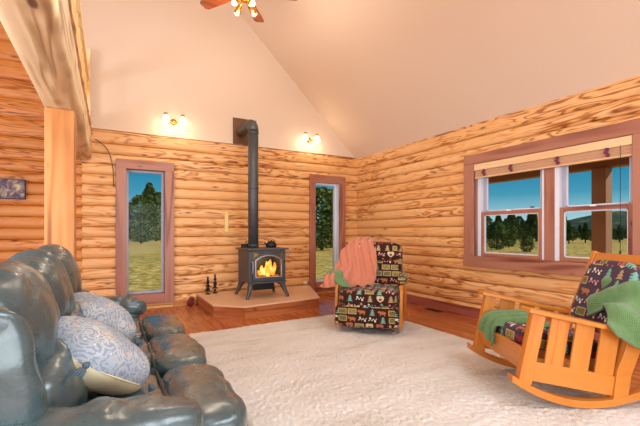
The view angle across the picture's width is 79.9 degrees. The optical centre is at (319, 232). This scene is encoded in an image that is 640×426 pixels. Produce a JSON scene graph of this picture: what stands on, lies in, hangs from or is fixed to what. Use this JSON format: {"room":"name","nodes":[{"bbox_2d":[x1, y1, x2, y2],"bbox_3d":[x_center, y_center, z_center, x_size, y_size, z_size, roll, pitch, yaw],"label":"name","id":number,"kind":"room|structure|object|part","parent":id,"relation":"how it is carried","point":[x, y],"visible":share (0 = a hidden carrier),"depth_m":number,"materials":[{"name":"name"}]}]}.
{"room":"cabin living room","nodes":[
{"label":"cabin living room","id":0,"kind":"room"},
{"bbox_2d":[0,0,356,308],"bbox_3d":[-2.706,-1.768,6.205,8.263,7.136,0.220,0,0,-29],"label":"wall","id":1,"kind":"structure","parent":0,"point":[149,59],"depth_m":6.37,"materials":[{"name":"brown wood"}]},
{"bbox_2d":[0,178,25,198],"bbox_3d":[-4.258,-0.600,5.186,0.420,0.270,0.043,0,0,-29],"label":"framed picture","id":2,"kind":"object","parent":1,"relation":"attached to","point":[9,188],"visible":1,"depth_m":5.20,"materials":[{"name":"grey"}]},
{"bbox_2d":[0,0,91,160],"bbox_3d":[-1.725,-1.248,2.389,0.271,0.365,7.450,0,0,-29],"label":"beam","id":3,"kind":"structure","parent":1,"relation":"attached to","point":[40,32],"depth_m":2.35,"materials":[{"name":"beige wood"}]},
{"bbox_2d":[68,0,92,134],"bbox_3d":[-1.699,-2.055,2.397,0.244,1.250,7.440,0,0,-29],"label":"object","id":4,"kind":"structure","parent":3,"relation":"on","point":[83,53],"depth_m":4.09,"materials":[{"name":"brown wood"}]},
{"bbox_3d":[-1.665,-2.230,2.393,0.110,0.050,7.300,0,0,-29],"label":"rail","id":5,"kind":"part","parent":4,"relation":"part of","materials":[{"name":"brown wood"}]},
{"bbox_3d":[-3.425,-2.120,5.580,0.120,1.120,0.130,0,0,-29],"label":"post","id":6,"kind":"part","parent":4,"relation":"part of","materials":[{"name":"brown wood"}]},
{"bbox_2d":[95,139,113,186],"bbox_3d":[-3.243,-1.052,5.749,0.248,0.704,0.012,0,0,-29],"label":"cable","id":7,"kind":"object","parent":1,"relation":"attached to","point":[95,139],"visible":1,"depth_m":5.79,"materials":[{"name":"black paint"}]},
{"bbox_2d":[116,158,173,303],"bbox_3d":[-2.797,-0.010,6.118,0.840,2.260,0.245,0,0,-29],"label":"window","id":8,"kind":"structure","parent":1,"relation":"in","point":[123,166],"depth_m":6.01,"materials":[{"name":"red wood"}]},
{"bbox_3d":[-2.812,-0.015,6.146,0.550,1.960,0.060,0,0,-29],"label":"sash","id":9,"kind":"part","parent":8,"relation":"part of","materials":[{"name":"grey"}]},
{"bbox_2d":[162,112,186,124],"bbox_3d":[-2.377,-1.857,6.230,0.384,0.165,0.171,0,0,-29],"label":"wall sconce","id":10,"kind":"object","parent":1,"relation":"attached to","point":[165,118],"visible":1,"depth_m":6.23,"materials":[{"name":"white glass"}]},
{"bbox_3d":[-2.479,-1.850,6.145,0.124,0.100,0.122,0,0,-29],"label":"lamp shade","id":11,"kind":"part","parent":10,"relation":"part of","materials":[{"name":"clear glass"}]},
{"bbox_3d":[-2.252,-1.850,6.271,0.124,0.100,0.122,0,0,-29],"label":"lamp shade","id":12,"kind":"part","parent":10,"relation":"part of","materials":[{"name":"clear glass"}]},
{"bbox_2d":[174,298,196,305],"bbox_3d":[-2.669,1.150,6.086,7.813,0.100,0.024,0,0,-29],"label":"baseboard","id":13,"kind":"structure","parent":1,"relation":"attached to","point":[183,302],"depth_m":6.29,"materials":[{"name":"brown wood"}]},
{"bbox_2d":[224,210,227,231],"bbox_3d":[-1.631,-0.210,6.660,0.065,0.380,0.020,0,0,-29],"label":"thermometer","id":14,"kind":"object","parent":1,"relation":"attached to","point":[226,212],"visible":1,"depth_m":6.65,"materials":[{"name":"brown wood"}]},
{"bbox_2d":[233,117,254,144],"bbox_3d":[-1.354,-1.820,6.878,0.430,0.460,0.020,0,0,-29],"label":"plate","id":15,"kind":"object","parent":1,"relation":"attached to","point":[237,122],"visible":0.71,"depth_m":6.81,"materials":[{"name":"brown metal"}]},
{"bbox_2d":[302,132,319,142],"bbox_3d":[-0.181,-1.857,7.443,0.384,0.165,0.171,0,0,-29],"label":"wall sconce","id":16,"kind":"object","parent":1,"relation":"attached to","point":[305,137],"visible":1,"depth_m":7.45,"materials":[{"name":"white glass"}]},
{"bbox_3d":[-0.056,-1.850,7.484,0.124,0.100,0.122,0,0,-29],"label":"lamp shade","id":17,"kind":"part","parent":16,"relation":"part of","materials":[{"name":"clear glass"}]},
{"bbox_2d":[309,174,345,289],"bbox_3d":[0.107,-0.013,7.722,0.815,2.265,0.245,0,0,-29],"label":"window","id":18,"kind":"structure","parent":1,"relation":"in","point":[338,183],"depth_m":7.69,"materials":[{"name":"red wood"}]},
{"bbox_3d":[0.081,-0.015,7.744,0.540,1.960,0.060,0,0,-29],"label":"sash","id":19,"kind":"part","parent":18,"relation":"part of","materials":[{"name":"white plastic"}]},
{"bbox_2d":[139,292,639,425],"bbox_3d":[-0.430,1.250,2.064,8.143,0.100,9.530,0,0,-29],"label":"floor","id":20,"kind":"structure","parent":0,"point":[194,319],"depth_m":5.30,"materials":[{"name":"brown wood"}]},
{"bbox_2d":[44,107,75,259],"bbox_3d":[-2.298,0.065,3.392,0.215,2.270,0.240,0,0,-29],"label":"timber post","id":21,"kind":"object","parent":20,"relation":"on","point":[59,124],"visible":0.56,"depth_m":3.29,"materials":[{"name":"brown wood"}]},
{"bbox_2d":[0,244,246,425],"bbox_3d":[-1.252,0.639,2.258,1.096,1.122,2.733,0,0,-29],"label":"leather sofa","id":22,"kind":"object","parent":20,"relation":"on","point":[39,386],"visible":0.77,"depth_m":1.36,"materials":[{"name":"black leather"}]},
{"bbox_2d":[0,261,60,363],"bbox_3d":[-1.185,0.330,1.457,0.322,0.451,0.688,0,0,-29],"label":"cushion","id":23,"kind":"object","parent":22,"relation":"on","point":[24,291],"depth_m":1.35,"materials":[{"name":"grey leather"}]},
{"bbox_2d":[7,249,74,315],"bbox_3d":[-1.543,0.321,2.097,0.334,0.468,0.683,0,0,-29],"label":"cushion","id":24,"kind":"object","parent":22,"relation":"on","point":[51,267],"depth_m":2.00,"materials":[{"name":"grey leather"}]},
{"bbox_2d":[38,244,81,292],"bbox_3d":[-1.890,0.313,2.738,0.314,0.469,0.685,0,0,-29],"label":"cushion","id":25,"kind":"object","parent":22,"relation":"on","point":[71,266],"depth_m":2.66,"materials":[{"name":"grey leather"}]},
{"bbox_2d":[57,316,154,394],"bbox_3d":[-0.993,0.564,1.652,0.576,0.413,0.435,0,0,28],"label":"throw pillow","id":26,"kind":"object","parent":22,"relation":"on","point":[108,362],"visible":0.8,"depth_m":1.54,"materials":[{"name":"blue fabric"}]},
{"bbox_2d":[74,292,139,344],"bbox_3d":[-1.414,0.564,2.416,0.554,0.376,0.434,0,0,44],"label":"throw pillow","id":27,"kind":"object","parent":22,"relation":"on","point":[94,306],"visible":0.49,"depth_m":2.32,"materials":[{"name":"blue fabric"}]},
{"bbox_2d":[88,374,169,400],"bbox_3d":[-0.867,0.801,1.633,0.471,0.206,0.735,0,0,-29],"label":"seat cushion","id":28,"kind":"object","parent":22,"relation":"on","point":[162,385],"depth_m":1.73,"materials":[{"name":"grey leather"}]},
{"bbox_2d":[132,318,146,339],"bbox_3d":[-1.575,0.802,2.914,0.472,0.207,0.739,0,0,-29],"label":"seat cushion","id":29,"kind":"object","parent":22,"relation":"on","point":[141,325],"depth_m":2.88,"materials":[{"name":"grey leather"}]},
{"bbox_2d":[131,339,155,374],"bbox_3d":[-1.216,0.801,2.275,0.478,0.208,0.734,0,0,-29],"label":"seat cushion","id":30,"kind":"object","parent":22,"relation":"on","point":[148,348],"depth_m":2.33,"materials":[{"name":"grey leather"}]},
{"bbox_2d":[187,297,193,306],"bbox_3d":[-2.100,1.122,6.206,0.122,0.155,0.130,0,0,-29],"label":"bow","id":31,"kind":"object","parent":20,"relation":"on","point":[190,302],"visible":1,"depth_m":6.19,"materials":[{"name":"red fabric"}]},
{"bbox_2d":[196,285,319,319],"bbox_3d":[-0.781,1.105,6.267,2.144,0.190,1.525,0,0,-29],"label":"hearth","id":32,"kind":"object","parent":20,"relation":"on","point":[267,302],"visible":0.97,"depth_m":5.76,"materials":[{"name":"brown wood"}]},
{"bbox_2d":[205,277,210,294],"bbox_3d":[-1.852,0.860,6.311,0.090,0.300,0.088,0,0,-3],"label":"tree figurine","id":33,"kind":"object","parent":32,"relation":"on","point":[207,280],"visible":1,"depth_m":6.29,"materials":[{"name":"black"}]},
{"bbox_2d":[212,274,217,293],"bbox_3d":[-1.763,0.845,6.418,0.088,0.330,0.090,0,0,35],"label":"tree figurine","id":34,"kind":"object","parent":32,"relation":"on","point":[215,278],"visible":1,"depth_m":6.41,"materials":[{"name":"black"}]},
{"bbox_3d":[-0.785,1.188,6.270,2.129,0.024,1.516,0,0,-29],"label":"trim","id":35,"kind":"part","parent":32,"relation":"part of","materials":[{"name":"brown wood"}]},
{"bbox_2d":[235,244,289,299],"bbox_3d":[-0.897,0.592,6.196,0.811,0.830,0.684,0,0,-29],"label":"wood stove","id":36,"kind":"object","parent":32,"relation":"on","point":[259,267],"visible":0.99,"depth_m":6.04,"materials":[{"name":"metal"}]},
{"bbox_3d":[-1.286,0.848,6.291,0.224,0.318,0.133,0,0,22],"label":"leg","id":37,"kind":"part","parent":36,"relation":"part of","materials":[{"name":"metal"}]},
{"bbox_2d":[237,119,258,247],"bbox_3d":[-1.219,-0.823,6.467,0.180,2.116,0.720,0,0,-29],"label":"pipe","id":38,"kind":"object","parent":36,"relation":"on","point":[250,127],"visible":1,"depth_m":6.16,"materials":[{"name":"metal"}]},
{"bbox_3d":[-1.046,0.848,5.856,0.133,0.318,0.224,0,0,10],"label":"leg","id":39,"kind":"part","parent":36,"relation":"part of","materials":[{"name":"metal"}]},
{"bbox_3d":[-0.943,0.250,6.185,0.680,0.025,0.630,0,0,-29],"label":"plate","id":40,"kind":"part","parent":36,"relation":"part of","materials":[{"name":"metal"}]},
{"bbox_3d":[-0.809,0.514,5.942,0.510,0.415,0.055,0,0,-29],"label":"door","id":41,"kind":"part","parent":36,"relation":"part of","materials":[{"name":"metal"}]},
{"bbox_3d":[-0.793,0.514,5.914,0.446,0.358,0.026,0,0,-29],"label":"glass trim","id":42,"kind":"part","parent":36,"relation":"part of","materials":[{"name":"grey metal"}]},
{"bbox_2d":[264,238,276,247],"bbox_3d":[-0.800,0.161,6.252,0.182,0.149,0.182,0,0,16],"label":"kettle","id":43,"kind":"object","parent":36,"relation":"on","point":[270,244],"visible":1,"depth_m":6.19,"materials":[{"name":"black metal"}]},
{"bbox_3d":[-0.610,0.848,6.097,0.224,0.318,0.133,0,0,22],"label":"leg","id":44,"kind":"part","parent":36,"relation":"part of","materials":[{"name":"metal"}]},
{"bbox_2d":[188,314,639,425],"bbox_3d":[0.509,1.183,3.468,2.817,0.033,4.081,0,0,-29],"label":"shag rug","id":45,"kind":"object","parent":20,"relation":"on","point":[312,371],"visible":0.77,"depth_m":3.00,"materials":[{"name":"beige carpet"}]},
{"bbox_2d":[334,242,408,329],"bbox_3d":[0.664,0.639,4.856,0.898,1.053,0.961,0,0,17],"label":"recliner","id":46,"kind":"object","parent":45,"relation":"on","point":[377,305],"visible":0.71,"depth_m":4.47,"materials":[{"name":"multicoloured fabric"}]},
{"bbox_3d":[0.290,0.866,4.953,0.042,0.506,0.684,0,0,17],"label":"arm frame","id":47,"kind":"part","parent":46,"relation":"part of","materials":[{"name":"brown wood"}]},
{"bbox_2d":[325,269,351,286],"bbox_3d":[0.213,0.557,4.774,0.525,0.189,0.240,0,0,35],"label":"cloth","id":48,"kind":"object","parent":46,"relation":"on","point":[339,279],"visible":0.79,"depth_m":4.69,"materials":[{"name":"green fabric"}]},
{"bbox_2d":[319,237,376,287],"bbox_3d":[0.456,0.368,4.972,0.519,0.641,0.971,0,0,35],"label":"throw","id":49,"kind":"object","parent":46,"relation":"on","point":[358,266],"visible":0.92,"depth_m":5.00,"materials":[{"name":"fabric"}]},
{"bbox_3d":[0.634,0.766,4.761,0.737,0.212,0.727,0,0,17],"label":"seat","id":50,"kind":"part","parent":46,"relation":"part of","materials":[{"name":"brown fabric"}]},
{"bbox_3d":[0.752,0.504,5.149,0.710,0.768,0.344,0,0,17],"label":"backrest","id":51,"kind":"part","parent":46,"relation":"part of","materials":[{"name":"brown fabric"}]},
{"bbox_3d":[1.029,0.866,4.726,0.042,0.506,0.684,0,0,17],"label":"arm frame","id":52,"kind":"part","parent":46,"relation":"part of","materials":[{"name":"brown wood"}]},
{"bbox_2d":[467,251,639,408],"bbox_3d":[1.818,0.658,2.929,1.077,1.017,0.845,0,0,0],"label":"rocking chair","id":53,"kind":"object","parent":45,"relation":"on","point":[611,361],"visible":0.81,"depth_m":2.56,"materials":[{"name":"brown wood"}]},
{"bbox_3d":[1.414,0.770,3.289,0.186,0.487,0.055,0,0,0],"label":"leg","id":54,"kind":"part","parent":53,"relation":"part of","materials":[{"name":"brown wood"}]},
{"bbox_3d":[1.379,0.855,2.929,0.058,0.171,0.680,0,0,0],"label":"rail","id":55,"kind":"part","parent":53,"relation":"part of","materials":[{"name":"brown wood"}]},
{"bbox_2d":[478,309,549,345],"bbox_3d":[1.544,0.749,3.021,0.473,0.257,0.448,0,0,0],"label":"throw","id":56,"kind":"object","parent":53,"relation":"on","point":[488,323],"visible":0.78,"depth_m":3.00,"materials":[{"name":"green fabric"}]},
{"bbox_3d":[1.692,0.975,3.289,0.618,0.237,0.028,0,0,0],"label":"rail","id":57,"kind":"part","parent":53,"relation":"part of","materials":[{"name":"brown wood"}]},
{"bbox_3d":[1.809,0.605,3.289,0.864,0.215,0.125,0,0,0],"label":"armrest","id":58,"kind":"part","parent":53,"relation":"part of","materials":[{"name":"brown wood"}]},
{"bbox_3d":[1.414,0.770,2.569,0.186,0.487,0.055,0,0,0],"label":"leg","id":59,"kind":"part","parent":53,"relation":"part of","materials":[{"name":"brown wood"}]},
{"bbox_2d":[495,321,597,358],"bbox_3d":[1.698,0.781,2.928,0.628,0.230,0.602,0,0,0],"label":"seat cushion","id":60,"kind":"object","parent":53,"relation":"on","point":[513,331],"depth_m":2.74,"materials":[{"name":"fabric"}]},
{"bbox_3d":[1.809,0.605,2.569,0.864,0.215,0.125,0,0,0],"label":"armrest","id":61,"kind":"part","parent":53,"relation":"part of","materials":[{"name":"brown wood"}]},
{"bbox_3d":[1.692,0.975,2.569,0.618,0.237,0.028,0,0,0],"label":"rail","id":62,"kind":"part","parent":53,"relation":"part of","materials":[{"name":"brown wood"}]},
{"bbox_3d":[2.039,0.975,2.929,0.026,0.120,0.680,0,0,0],"label":"rail","id":63,"kind":"part","parent":53,"relation":"part of","materials":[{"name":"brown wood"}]},
{"bbox_2d":[571,260,639,332],"bbox_3d":[2.147,0.476,2.891,0.249,0.534,0.504,0,0,0],"label":"cushion","id":64,"kind":"object","parent":53,"relation":"on","point":[620,272],"depth_m":2.92,"materials":[{"name":"fabric"}]},
{"bbox_2d":[587,276,639,348],"bbox_3d":[2.130,0.538,2.632,0.507,0.492,0.516,0,0,0],"label":"throw","id":65,"kind":"object","parent":53,"relation":"on","point":[621,302],"visible":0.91,"depth_m":2.57,"materials":[{"name":"green fabric"}]},
{"bbox_3d":[2.316,0.202,2.929,0.046,0.077,0.560,0,0,0],"label":"rail","id":66,"kind":"part","parent":53,"relation":"part of","materials":[{"name":"brown wood"}]},
{"bbox_3d":[2.064,0.882,2.569,0.228,0.489,0.055,0,0,0],"label":"leg","id":67,"kind":"part","parent":53,"relation":"part of","materials":[{"name":"brown wood"}]},
{"bbox_2d":[424,308,442,311],"bbox_3d":[1.753,1.196,5.926,0.110,0.009,0.300,0,0,-29],"label":"floor vent","id":68,"kind":"object","parent":20,"relation":"in","point":[430,309],"visible":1,"depth_m":5.90,"materials":[{"name":"brown metal"}]},
{"bbox_2d":[234,0,639,158],"bbox_3d":[-0.467,-3.461,2.130,8.083,4.010,9.580,0,0,-29],"label":"ceiling","id":69,"kind":"structure","parent":0,"point":[384,75],"depth_m":5.08,"materials":[{"name":"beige paint"}]},
{"bbox_2d":[200,0,297,22],"bbox_3d":[-0.896,-3.620,4.625,1.282,1.817,1.223,0,0,-29],"label":"ceiling fan","id":70,"kind":"object","parent":69,"relation":"hanging from","point":[207,4],"visible":1,"depth_m":4.84,"materials":[{"name":"brown wood"}]},
{"bbox_3d":[-1.310,-2.940,4.849,0.460,0.041,0.149,0,0,25],"label":"blade","id":71,"kind":"part","parent":70,"relation":"part of","materials":[{"name":"brown wood"}]},
{"bbox_3d":[-0.868,-2.940,5.093,0.149,0.041,0.460,0,0,7],"label":"blade","id":72,"kind":"part","parent":70,"relation":"part of","materials":[{"name":"brown wood"}]},
{"bbox_2d":[357,75,639,327],"bbox_3d":[3.094,0.114,4.022,0.220,3.372,9.650,0,0,-29],"label":"wall","id":73,"kind":"structure","parent":0,"point":[410,196],"depth_m":5.78,"materials":[{"name":"brown wood"}]},
{"bbox_2d":[403,294,639,356],"bbox_3d":[2.985,1.130,3.951,0.040,0.140,9.230,0,0,-29],"label":"baseboard","id":74,"kind":"structure","parent":73,"relation":"attached to","point":[472,312],"depth_m":5.83,"materials":[{"name":"brown wood"}]},
{"bbox_2d":[463,118,639,276],"bbox_3d":[2.717,-0.319,4.628,0.275,1.583,2.195,0,0,-29],"label":"window","id":75,"kind":"structure","parent":73,"relation":"in","point":[551,258],"depth_m":4.52,"materials":[{"name":"red wood"}]},
{"bbox_3d":[2.497,0.015,5.015,0.045,0.620,0.865,0,0,-29],"label":"sash","id":76,"kind":"part","parent":75,"relation":"part of","materials":[{"name":"red wood"}]},
{"bbox_3d":[2.541,-0.615,5.039,0.045,0.710,0.865,0,0,-29],"label":"sash","id":77,"kind":"part","parent":75,"relation":"part of","materials":[{"name":"grey"}]},
{"bbox_2d":[474,135,631,253],"bbox_3d":[2.642,-0.372,4.584,0.088,1.185,1.860,0,0,-29],"label":"blind","id":78,"kind":"object","parent":75,"relation":"attached to","point":[620,147],"visible":0.9,"depth_m":4.34,"materials":[{"name":"brown wood"}]},
{"bbox_3d":[2.656,-0.774,4.592,0.055,0.018,1.850,0,0,-29],"label":"rail","id":79,"kind":"part","parent":78,"relation":"part of","materials":[{"name":"brown wood"}]},
{"bbox_3d":[3.014,-0.330,3.836,0.016,1.100,0.015,0,0,-29],"label":"pull cord","id":80,"kind":"part","parent":78,"relation":"part of","materials":[{"name":"black paint"}]},
{"bbox_3d":[2.978,0.015,4.144,0.045,0.620,0.715,0,0,-29],"label":"sash","id":81,"kind":"part","parent":75,"relation":"part of","materials":[{"name":"red wood"}]},
{"bbox_3d":[3.022,-0.615,4.168,0.045,0.710,0.715,0,0,-29],"label":"sash","id":82,"kind":"part","parent":75,"relation":"part of","materials":[{"name":"grey"}]},
{"bbox_2d":[476,142,628,183],"bbox_3d":[4.396,-1.165,4.141,2.500,0.330,14.000,0,0,-29],"label":"porch roof","id":83,"kind":"structure","parent":73,"relation":"attached to","point":[613,163],"depth_m":6.21,"materials":[{"name":"brown wood"}]},
{"label":"outside","id":84,"kind":"structure","parent":0,"visible":0},
{"bbox_2d":[129,237,626,291],"bbox_3d":[5.087,1.235,94.203,220.000,1.524,240.000,0,0,-29],"label":"ground","id":85,"kind":"structure","parent":84,"point":[145,258],"depth_m":31.07,"materials":[{"name":"green plant"}]},
{"bbox_2d":[129,194,160,243],"bbox_3d":[-27.265,-2.104,58.140,6.549,7.527,6.579,0,0,-23],"label":"conifer tree","id":86,"kind":"object","parent":85,"relation":"on","point":[140,200],"visible":0.89,"depth_m":57.29,"materials":[{"name":"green plant"}]},
{"bbox_2d":[136,182,160,230],"bbox_3d":[-40.563,-5.282,90.828,6.200,13.508,6.311,0,0,20],"label":"conifer tree","id":87,"kind":"object","parent":85,"relation":"on","point":[149,189],"visible":0.3,"depth_m":90.03,"materials":[{"name":"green plant"}]},
{"bbox_2d":[139,192,160,240],"bbox_3d":[-31.200,-3.172,73.179,7.448,9.588,7.776,0,0,29],"label":"conifer tree","id":88,"kind":"object","parent":85,"relation":"on","point":[155,197],"visible":0.27,"depth_m":71.78,"materials":[{"name":"green plant"}]},
{"bbox_2d":[316,186,332,249],"bbox_3d":[0.207,-1.524,39.895,5.841,6.713,5.868,0,0,34],"label":"conifer tree","id":89,"kind":"object","parent":85,"relation":"on","point":[320,196],"visible":0.53,"depth_m":38.87,"materials":[{"name":"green plant"}]},
{"bbox_2d":[319,189,332,247],"bbox_3d":[1.372,-1.706,45.926,3.288,7.164,3.347,0,0,10],"label":"conifer tree","id":90,"kind":"object","parent":85,"relation":"on","point":[331,231],"visible":0.04,"depth_m":45.42,"materials":[{"name":"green plant"}]},
{"bbox_2d":[486,216,492,236],"bbox_3d":[37.548,-1.216,86.056,4.434,5.467,4.247,0,0,-33],"label":"conifer tree","id":91,"kind":"object","parent":85,"relation":"on","point":[489,220],"visible":0.27,"depth_m":85.34,"materials":[{"name":"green plant"}]},
{"bbox_2d":[491,215,502,242],"bbox_3d":[28.347,-0.707,60.636,2.217,4.830,2.257,0,0,-31],"label":"conifer tree","id":92,"kind":"object","parent":85,"relation":"on","point":[498,217],"visible":0.34,"depth_m":60.39,"materials":[{"name":"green plant"}]},
{"bbox_2d":[486,221,510,249],"bbox_3d":[18.578,0.267,40.046,2.655,3.052,2.667,0,0,-26],"label":"conifer tree","id":93,"kind":"object","parent":85,"relation":"on","point":[493,239],"visible":0.98,"depth_m":39.75,"materials":[{"name":"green plant"}]},
{"bbox_2d":[503,218,510,238],"bbox_3d":[31.800,-0.441,65.472,1.916,4.175,1.951,0,0,3],"label":"conifer tree","id":94,"kind":"object","parent":85,"relation":"on","point":[505,221],"visible":0.3,"depth_m":65.20,"materials":[{"name":"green plant"}]},
{"bbox_2d":[503,223,519,246],"bbox_3d":[22.747,0.269,46.115,2.298,2.958,2.399,0,0,-14],"label":"conifer tree","id":95,"kind":"object","parent":85,"relation":"on","point":[512,239],"visible":0.66,"depth_m":45.64,"materials":[{"name":"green plant"}]},
{"bbox_2d":[507,215,518,237],"bbox_3d":[34.804,-1.383,69.550,2.780,6.058,2.830,0,0,9],"label":"conifer tree","id":96,"kind":"object","parent":85,"relation":"on","point":[511,219],"visible":0.48,"depth_m":68.93,"materials":[{"name":"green plant"}]},
{"bbox_2d":[516,216,524,239],"bbox_3d":[44.291,-1.143,84.911,4.368,5.385,4.184,0,0,-26],"label":"conifer tree","id":97,"kind":"object","parent":85,"relation":"on","point":[520,221],"visible":0.52,"depth_m":84.16,"materials":[{"name":"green plant"}]},
{"bbox_2d":[519,234,534,251],"bbox_3d":[19.535,0.970,36.025,1.505,1.729,1.511,0,0,-44],"label":"conifer tree","id":98,"kind":"object","parent":85,"relation":"on","point":[527,238],"visible":1,"depth_m":35.82,"materials":[{"name":"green plant"}]},
{"bbox_2d":[523,206,537,240],"bbox_3d":[31.074,-1.103,55.835,2.592,5.649,2.639,0,0,20],"label":"conifer tree","id":99,"kind":"object","parent":85,"relation":"on","point":[530,227],"visible":0.67,"depth_m":55.47,"materials":[{"name":"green plant"}]},
{"bbox_2d":[534,223,537,241],"bbox_3d":[30.092,-0.153,52.069,1.769,3.786,1.738,0,0,-44],"label":"conifer tree","id":100,"kind":"object","parent":85,"relation":"on","point":[536,232],"visible":0.09,"depth_m":52.10,"materials":[{"name":"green plant"}]},
{"bbox_2d":[566,222,574,243],"bbox_3d":[36.814,-0.023,56.567,1.540,3.357,1.568,0,0,-41],"label":"conifer tree","id":101,"kind":"object","parent":85,"relation":"on","point":[569,232],"visible":0.93,"depth_m":56.27,"materials":[{"name":"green plant"}]},
{"bbox_2d":[571,227,579,239],"bbox_3d":[51.664,0.115,77.799,2.250,2.774,2.155,0,0,-2],"label":"conifer tree","id":102,"kind":"object","parent":85,"relation":"on","point":[573,228],"visible":0.62,"depth_m":77.35,"materials":[{"name":"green plant"}]},
{"bbox_2d":[577,224,581,238],"bbox_3d":[59.161,-0.247,86.954,1.606,3.438,1.578,0,0,-3],"label":"conifer tree","id":103,"kind":"object","parent":85,"relation":"on","point":[579,229],"visible":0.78,"depth_m":86.71,"materials":[{"name":"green plant"}]},
{"bbox_2d":[580,222,589,242],"bbox_3d":[42.800,-0.040,61.546,1.540,3.357,1.568,0,0,-31],"label":"conifer tree","id":104,"kind":"object","parent":85,"relation":"on","point":[585,231],"visible":0.99,"depth_m":61.32,"materials":[{"name":"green plant"}]},
{"bbox_2d":[615,225,623,241],"bbox_3d":[50.169,0.116,64.033,1.377,2.947,1.353,0,0,4],"label":"conifer tree","id":105,"kind":"object","parent":85,"relation":"on","point":[617,234],"visible":0.84,"depth_m":63.88,"materials":[{"name":"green plant"}]},
{"bbox_3d":[4.470,1.600,4.183,2.265,0.040,14.000,0,0,-29],"label":"porch deck","id":106,"kind":"object","parent":85,"relation":"on","visible":0},
{"bbox_2d":[591,167,611,253],"bbox_3d":[4.350,0.290,5.899,0.200,2.580,0.200,0,0,-29],"label":"porch post","id":107,"kind":"object","parent":106,"relation":"on","point":[601,178],"visible":0.55,"depth_m":5.83,"materials":[{"name":"brown wood"}]},
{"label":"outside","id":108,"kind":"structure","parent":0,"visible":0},
{"bbox_2d":[129,211,626,238],"bbox_3d":[11.018,-2.648,87.524,256.068,9.754,217.420,0,0,-29],"label":"hills","id":109,"kind":"structure","parent":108,"point":[575,222],"depth_m":115.38,"materials":[{"name":"green plant"}]}
]}

